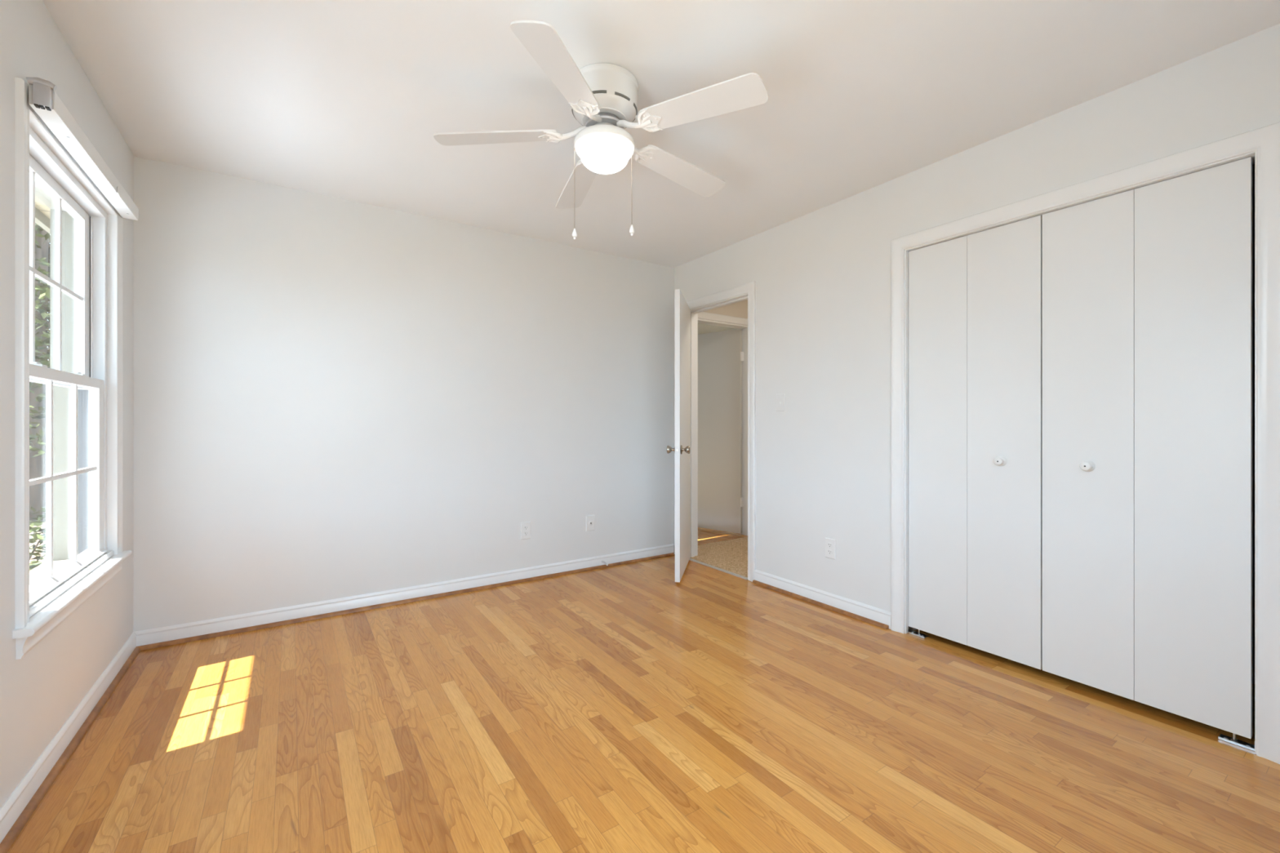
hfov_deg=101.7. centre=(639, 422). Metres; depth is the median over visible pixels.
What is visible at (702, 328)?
ceiling
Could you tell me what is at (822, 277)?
wall
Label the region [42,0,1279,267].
ceiling
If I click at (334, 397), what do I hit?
wall
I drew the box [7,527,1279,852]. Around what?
floor
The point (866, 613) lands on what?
baseboard
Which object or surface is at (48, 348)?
tree
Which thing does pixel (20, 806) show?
baseboard
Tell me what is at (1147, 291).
door
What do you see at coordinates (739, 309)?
wall
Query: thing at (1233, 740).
pivot bracket
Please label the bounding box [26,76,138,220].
window blind
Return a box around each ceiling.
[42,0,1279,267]
[697,323,733,334]
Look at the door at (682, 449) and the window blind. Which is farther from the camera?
the door at (682, 449)
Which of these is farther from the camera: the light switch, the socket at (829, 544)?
the light switch
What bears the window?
in the wall at (40, 691)
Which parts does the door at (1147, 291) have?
knob, panel, panel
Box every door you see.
[666,288,690,582]
[697,328,743,533]
[908,215,1042,669]
[1042,156,1252,738]
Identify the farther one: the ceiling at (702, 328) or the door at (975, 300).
the ceiling at (702, 328)
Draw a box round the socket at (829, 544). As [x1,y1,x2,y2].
[827,542,832,547]
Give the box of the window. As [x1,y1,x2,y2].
[12,76,132,659]
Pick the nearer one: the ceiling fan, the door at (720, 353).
the ceiling fan
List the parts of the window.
frame, sash, frame, sash, frame sill, sill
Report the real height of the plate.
0.120 m
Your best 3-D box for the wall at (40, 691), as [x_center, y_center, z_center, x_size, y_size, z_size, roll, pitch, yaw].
[-1.476,-0.108,0.954,0.100,2.460,3.820,0,0,-34]
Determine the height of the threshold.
0.006 m
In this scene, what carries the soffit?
attached to the wall
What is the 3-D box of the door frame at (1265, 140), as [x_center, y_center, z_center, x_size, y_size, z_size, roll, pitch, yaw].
[1.788,0.067,2.294,0.134,2.110,1.354,0,0,-34]
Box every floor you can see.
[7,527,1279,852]
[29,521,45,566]
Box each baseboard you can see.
[0,631,140,852]
[134,543,674,650]
[752,569,891,629]
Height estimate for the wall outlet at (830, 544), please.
0.120 m
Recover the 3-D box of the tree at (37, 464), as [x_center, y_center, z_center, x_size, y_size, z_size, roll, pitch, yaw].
[-10.108,-2.826,8.493,3.468,9.107,2.356,0,0,-34]
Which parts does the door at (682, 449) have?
knob, knob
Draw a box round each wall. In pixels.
[0,0,133,808]
[133,155,674,631]
[674,23,1279,612]
[703,299,747,325]
[1252,164,1254,684]
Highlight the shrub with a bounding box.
[29,501,45,570]
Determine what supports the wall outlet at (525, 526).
attached to the wall at (334, 397)
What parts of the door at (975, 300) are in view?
panel, knob, panel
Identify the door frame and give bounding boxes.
[686,281,755,582]
[697,311,747,535]
[891,122,1279,764]
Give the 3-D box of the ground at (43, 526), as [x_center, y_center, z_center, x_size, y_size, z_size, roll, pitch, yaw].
[-3.889,1.672,4.646,80.000,0.100,85.000,0,0,-34]
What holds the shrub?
on the ground at (43, 526)
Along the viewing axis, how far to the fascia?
2.83 m
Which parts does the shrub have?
stem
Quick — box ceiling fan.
[433,20,768,239]
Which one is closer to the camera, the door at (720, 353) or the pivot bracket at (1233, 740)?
the pivot bracket at (1233, 740)
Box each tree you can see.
[29,222,49,523]
[29,223,49,457]
[46,238,49,368]
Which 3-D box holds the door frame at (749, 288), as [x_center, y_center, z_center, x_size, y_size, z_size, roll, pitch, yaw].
[0.626,0.066,4.042,0.150,2.113,0.842,0,0,-34]
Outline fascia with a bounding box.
[35,207,49,233]
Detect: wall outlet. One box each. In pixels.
[520,521,530,539]
[825,537,835,559]
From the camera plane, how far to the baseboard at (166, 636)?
3.13 m
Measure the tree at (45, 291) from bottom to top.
5.600 m
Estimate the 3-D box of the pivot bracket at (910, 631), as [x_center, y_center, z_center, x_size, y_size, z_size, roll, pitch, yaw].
[1.469,1.104,2.752,0.044,0.035,0.086,0,0,-34]
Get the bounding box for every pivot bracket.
[907,626,928,638]
[1217,733,1254,751]
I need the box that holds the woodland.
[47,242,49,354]
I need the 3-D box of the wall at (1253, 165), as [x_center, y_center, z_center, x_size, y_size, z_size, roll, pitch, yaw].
[2.135,-0.098,2.483,0.655,2.440,1.700,0,0,-34]
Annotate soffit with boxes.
[35,195,49,218]
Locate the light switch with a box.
[776,393,784,411]
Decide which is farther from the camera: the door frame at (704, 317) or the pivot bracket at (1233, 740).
the door frame at (704, 317)
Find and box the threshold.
[688,558,747,579]
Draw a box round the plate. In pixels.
[586,515,594,531]

